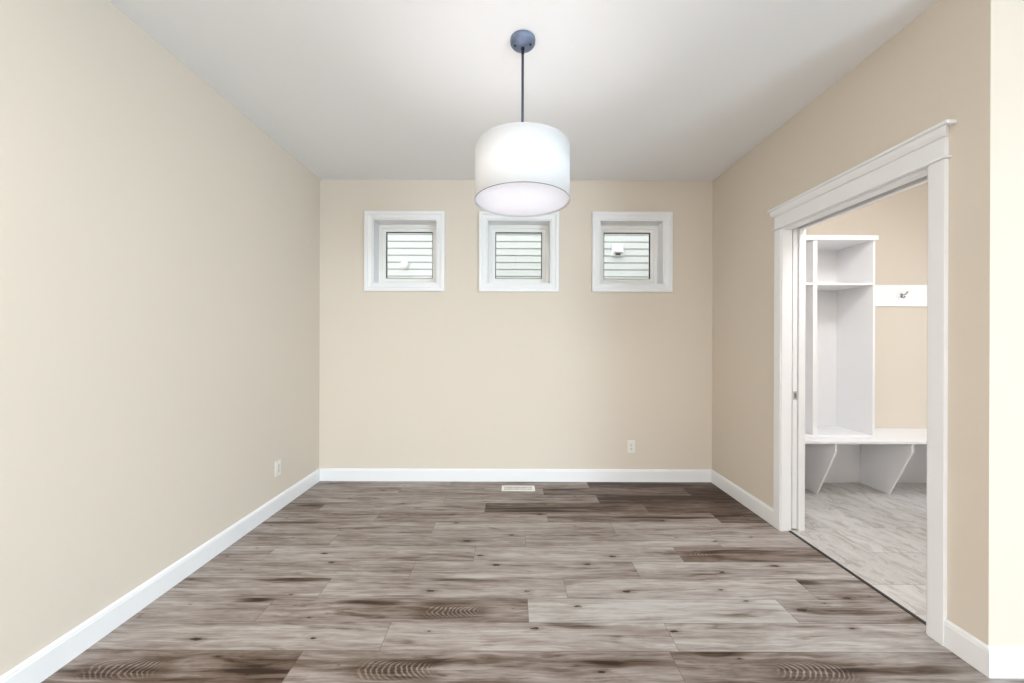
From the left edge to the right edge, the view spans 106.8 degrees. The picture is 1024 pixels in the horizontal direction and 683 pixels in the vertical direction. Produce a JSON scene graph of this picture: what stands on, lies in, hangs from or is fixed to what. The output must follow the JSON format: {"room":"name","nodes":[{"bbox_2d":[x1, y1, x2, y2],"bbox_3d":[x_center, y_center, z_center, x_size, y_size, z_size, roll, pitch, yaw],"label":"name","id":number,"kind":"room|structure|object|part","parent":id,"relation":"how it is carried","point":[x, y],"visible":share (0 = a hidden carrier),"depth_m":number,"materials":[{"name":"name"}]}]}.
{"room":"dining room","nodes":[
{"label":"dining room","id":0,"kind":"room"},
{"bbox_2d":[0,0,319,675],"bbox_3d":[-1.853,-0.036,-2.369,0.200,2.892,11.661,0,0,0],"label":"wall","id":1,"kind":"structure","parent":0,"point":[160,249],"depth_m":1.73,"materials":[{"name":"beige paint"}]},
{"bbox_2d":[0,469,319,682],"bbox_3d":[-1.750,1.204,-2.269,0.014,0.112,11.461,0,0,0],"label":"baseboard","id":2,"kind":"structure","parent":1,"relation":"attached to","point":[41,665],"depth_m":1.76,"materials":[{"name":"white paint"}]},
{"bbox_2d":[275,459,280,476],"bbox_3d":[-1.752,0.944,2.847,0.010,0.115,0.070,0,0,0],"label":"wall outlet","id":3,"kind":"object","parent":1,"relation":"attached to","point":[277,463],"visible":1,"depth_m":2.84,"materials":[{"name":"white plastic"}]},
{"bbox_2d":[109,0,936,180],"bbox_3d":[1.279,-1.532,-2.267,6.453,0.120,11.866,0,0,0],"label":"ceiling","id":4,"kind":"structure","parent":0,"point":[645,90],"depth_m":2.04,"materials":[{"name":"white paint"}]},
{"bbox_2d":[475,30,569,216],"bbox_3d":[0.051,-1.080,1.855,0.461,0.792,0.461,0,0,0],"label":"pendant lamp","id":5,"kind":"object","parent":4,"relation":"hanging from","point":[522,169],"visible":1,"depth_m":1.69,"materials":[{"name":"white fabric"}]},
{"bbox_3d":[0.051,-1.143,1.855,0.013,0.526,0.013,0,0,0],"label":"rod","id":6,"kind":"part","parent":5,"relation":"part of","materials":[{"name":"metal"}]},
{"bbox_3d":[0.050,-0.812,1.855,0.459,0.255,0.459,0,0,0],"label":"lamp shade","id":7,"kind":"part","parent":5,"relation":"part of","materials":[{"name":"white fabric"}]},
{"bbox_2d":[476,182,568,215],"bbox_3d":[0.050,-0.694,1.855,0.453,0.003,0.453,0,0,0],"label":"diffuser","id":8,"kind":"object","parent":5,"relation":"attached to","point":[498,198],"depth_m":1.83,"materials":[{"name":"white plastic"}]},
{"bbox_2d":[41,481,1023,682],"bbox_3d":[1.259,1.270,-2.338,6.073,0.001,11.607,0,0,0],"label":"floor","id":9,"kind":"structure","parent":0,"point":[348,581],"depth_m":1.85,"materials":[{"name":"grey wood"}]},
{"bbox_2d":[501,485,534,490],"bbox_3d":[0.054,1.263,3.283,0.286,0.006,0.116,0,0,0],"label":"floor vent","id":10,"kind":"object","parent":9,"relation":"in","point":[504,487],"visible":1,"depth_m":3.28,"materials":[{"name":"white metal"}]},
{"bbox_2d":[504,486,531,489],"bbox_3d":[0.054,1.263,3.283,0.248,0.004,0.076,0,0,0],"label":"grille","id":11,"kind":"object","parent":10,"relation":"attached to","point":[505,487],"depth_m":3.29,"materials":[{"name":"white metal"}]},
{"bbox_2d":[789,531,925,624],"bbox_3d":[1.869,1.273,2.110,0.019,0.008,0.902,0,0,0],"label":"threshold strip","id":12,"kind":"object","parent":9,"relation":"on","point":[793,533],"visible":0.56,"depth_m":2.01,"materials":[{"name":"grey metal"}]},
{"bbox_2d":[319,179,927,469],"bbox_3d":[1.274,-0.026,3.563,6.453,2.892,0.205,0,0,0],"label":"wall","id":13,"kind":"structure","parent":0,"point":[461,376],"depth_m":3.46,"materials":[{"name":"beige paint"}]},
{"bbox_2d":[364,211,444,291],"bbox_3d":[-0.975,-0.825,3.544,0.727,0.727,0.214,0,0,0],"label":"window","id":14,"kind":"structure","parent":13,"relation":"in","point":[377,224],"depth_m":3.46,"materials":[{"name":"white paint"}]},
{"bbox_3d":[-0.975,-0.825,3.623,0.569,0.569,0.055,0,0,0],"label":"frame","id":15,"kind":"part","parent":14,"relation":"part of","materials":[{"name":"white plastic"}]},
{"bbox_2d":[319,468,710,481],"bbox_3d":[0.032,1.210,3.454,3.578,0.112,0.014,0,0,0],"label":"baseboard","id":16,"kind":"structure","parent":13,"relation":"attached to","point":[326,474],"depth_m":3.45,"materials":[{"name":"white paint"}]},
{"bbox_2d":[479,211,558,291],"bbox_3d":[0.063,-0.822,3.544,0.727,0.727,0.214,0,0,0],"label":"window","id":17,"kind":"structure","parent":13,"relation":"in","point":[490,224],"depth_m":3.46,"materials":[{"name":"white paint"}]},
{"bbox_3d":[0.063,-0.822,3.623,0.569,0.569,0.055,0,0,0],"label":"frame","id":18,"kind":"part","parent":17,"relation":"part of","materials":[{"name":"white plastic"}]},
{"bbox_2d":[627,440,634,452],"bbox_3d":[1.084,0.951,3.456,0.070,0.115,0.010,0,0,0],"label":"wall outlet","id":19,"kind":"object","parent":13,"relation":"attached to","point":[630,443],"visible":1,"depth_m":3.46,"materials":[{"name":"white plastic"}]},
{"bbox_2d":[592,211,672,291],"bbox_3d":[1.092,-0.818,3.544,0.727,0.727,0.214,0,0,0],"label":"window","id":20,"kind":"structure","parent":13,"relation":"in","point":[659,225],"depth_m":3.45,"materials":[{"name":"white paint"}]},
{"bbox_3d":[1.092,-0.818,3.623,0.569,0.569,0.055,0,0,0],"label":"frame","id":21,"kind":"part","parent":20,"relation":"part of","materials":[{"name":"white plastic"}]},
{"bbox_2d":[875,285,926,306],"bbox_3d":[3.388,-0.422,3.451,0.828,0.194,0.018,0,0,0],"label":"hook rail","id":22,"kind":"object","parent":13,"relation":"attached to","point":[885,295],"visible":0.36,"depth_m":3.44,"materials":[{"name":"white laminate"}]},
{"bbox_2d":[791,483,926,621],"bbox_3d":[3.086,1.277,2.461,2.419,0.001,1.999,0,0,0],"label":"floor","id":23,"kind":"structure","parent":0,"point":[878,536],"depth_m":2.53,"materials":[{"name":"tile"}]},
{"bbox_2d":[805,428,926,493],"bbox_3d":[2.878,1.028,3.223,1.836,0.494,0.476,0,0,0],"label":"storage bench","id":24,"kind":"object","parent":23,"relation":"on","point":[893,456],"visible":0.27,"depth_m":3.27,"materials":[{"name":"white laminate"}]},
{"bbox_2d":[805,235,878,436],"bbox_3d":[2.474,-0.046,3.278,1.019,1.650,0.366,0,0,0],"label":"locker","id":25,"kind":"object","parent":24,"relation":"on","point":[840,269],"visible":0.48,"depth_m":3.27,"materials":[{"name":"white laminate"}]},
{"bbox_3d":[2.468,-0.028,3.458,1.007,1.614,0.006,0,0,0],"label":"panel","id":26,"kind":"part","parent":25,"relation":"part of","materials":[{"name":"white laminate"}]},
{"bbox_2d":[817,283,872,290],"bbox_3d":[2.727,-0.476,3.283,0.455,0.018,0.343,0,0,0],"label":"shelf","id":27,"kind":"object","parent":25,"relation":"attached to","point":[820,286],"depth_m":3.19,"materials":[{"name":"white laminate"}]},
{"bbox_3d":[2.962,-0.026,3.282,0.018,1.614,0.344,0,0,0],"label":"panel","id":28,"kind":"part","parent":25,"relation":"part of","materials":[{"name":"white laminate"}]},
{"bbox_3d":[2.879,0.791,3.223,1.836,0.020,0.475,0,0,0],"label":"seat","id":29,"kind":"part","parent":24,"relation":"part of","materials":[{"name":"white laminate"}]},
{"bbox_3d":[2.878,1.038,3.454,1.836,0.474,0.012,0,0,0],"label":"panel","id":30,"kind":"part","parent":24,"relation":"part of","materials":[{"name":"white laminate"}]},
{"bbox_2d":[712,0,1023,645],"bbox_3d":[1.894,-0.095,2.457,0.138,2.748,2.009,0,0,0],"label":"wall","id":31,"kind":"structure","parent":0,"point":[961,60],"depth_m":1.56,"materials":[{"name":"beige paint"}]},
{"bbox_2d":[711,470,772,525],"bbox_3d":[1.814,1.216,3.042,0.014,0.112,0.839,0,0,0],"label":"baseboard","id":32,"kind":"structure","parent":31,"relation":"attached to","point":[757,506],"depth_m":2.96,"materials":[{"name":"white paint"}]},
{"bbox_2d":[791,227,797,528],"bbox_3d":[1.912,0.242,3.007,0.032,2.038,0.888,0,0,0],"label":"door","id":33,"kind":"structure","parent":31,"relation":"in","point":[794,231],"depth_m":2.57,"materials":[{"name":"white paint"}]},
{"bbox_2d":[803,229,805,530],"bbox_3d":[1.970,0.213,2.111,0.016,2.120,1.042,0,0,0],"label":"trim","id":34,"kind":"structure","parent":31,"relation":"attached to","point":[804,229],"depth_m":2.56,"materials":[{"name":"white paint"}]},
{"bbox_2d":[783,167,927,530],"bbox_3d":[1.893,0.218,2.539,0.138,2.110,1.784,0,0,0],"label":"trim","id":35,"kind":"structure","parent":31,"relation":"attached to","point":[787,394],"depth_m":2.56,"materials":[{"name":"white paint"}]},
{"bbox_2d":[767,119,956,645],"bbox_3d":[1.801,0.179,2.106,0.046,2.187,1.096,0,0,0],"label":"trim","id":36,"kind":"structure","parent":31,"relation":"attached to","point":[929,148],"depth_m":1.64,"materials":[{"name":"white paint"}]},
{"bbox_3d":[1.815,0.252,2.587,0.018,2.040,0.070,0,0,0],"label":"casing leg","id":37,"kind":"part","parent":36,"relation":"part of","materials":[{"name":"white paint"}]},
{"bbox_3d":[1.810,-0.880,2.106,0.036,0.040,1.072,0,0,0],"label":"crown","id":38,"kind":"part","parent":36,"relation":"part of","materials":[{"name":"white paint"}]},
{"bbox_3d":[1.815,0.252,1.625,0.018,2.040,0.070,0,0,0],"label":"casing leg","id":39,"kind":"part","parent":36,"relation":"part of","materials":[{"name":"white paint"}]},
{"bbox_2d":[944,619,988,677],"bbox_3d":[1.814,1.216,1.514,0.014,0.112,0.152,0,0,0],"label":"baseboard","id":40,"kind":"structure","parent":31,"relation":"attached to","point":[957,640],"depth_m":1.51,"materials":[{"name":"white paint"}]},
{"bbox_3d":[3.132,-0.091,1.511,2.337,2.748,0.118,0,0,0],"label":"wall","id":41,"kind":"structure","parent":0,"visible":0},
{"bbox_2d":[989,646,1023,677],"bbox_3d":[3.051,1.221,1.445,2.489,0.112,0.014,0,0,0],"label":"baseboard","id":42,"kind":"structure","parent":41,"relation":"attached to","point":[1004,661],"depth_m":1.44,"materials":[{"name":"white paint"}]},
{"label":"outside","id":43,"kind":"structure","parent":0,"visible":0},
{"bbox_3d":[0.493,1.943,4.633,19.000,0.150,1.934,0,0,0],"label":"ground","id":44,"kind":"structure","parent":43,"visible":0},
{"bbox_2d":[387,233,648,278],"bbox_3d":[0.504,-1.059,5.595,12.000,5.893,0.310,0,0,0],"label":"neighbouring house","id":45,"kind":"structure","parent":44,"relation":"on","point":[626,256],"depth_m":5.54,"materials":[{"name":"plastic"}]},
{"bbox_2d":[400,261,408,268],"bbox_3d":[-1.562,-1.125,5.522,0.128,0.128,0.028,0,0,0],"label":"round vent","id":46,"kind":"object","parent":45,"relation":"attached to","point":[403,264],"depth_m":5.52,"materials":[{"name":"white plastic"}]},
{"bbox_2d":[612,244,623,255],"bbox_3d":[1.535,-1.334,5.490,0.170,0.170,0.100,0,0,0],"label":"square vent","id":47,"kind":"object","parent":45,"relation":"attached to","point":[617,249],"depth_m":5.49,"materials":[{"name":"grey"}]}
]}

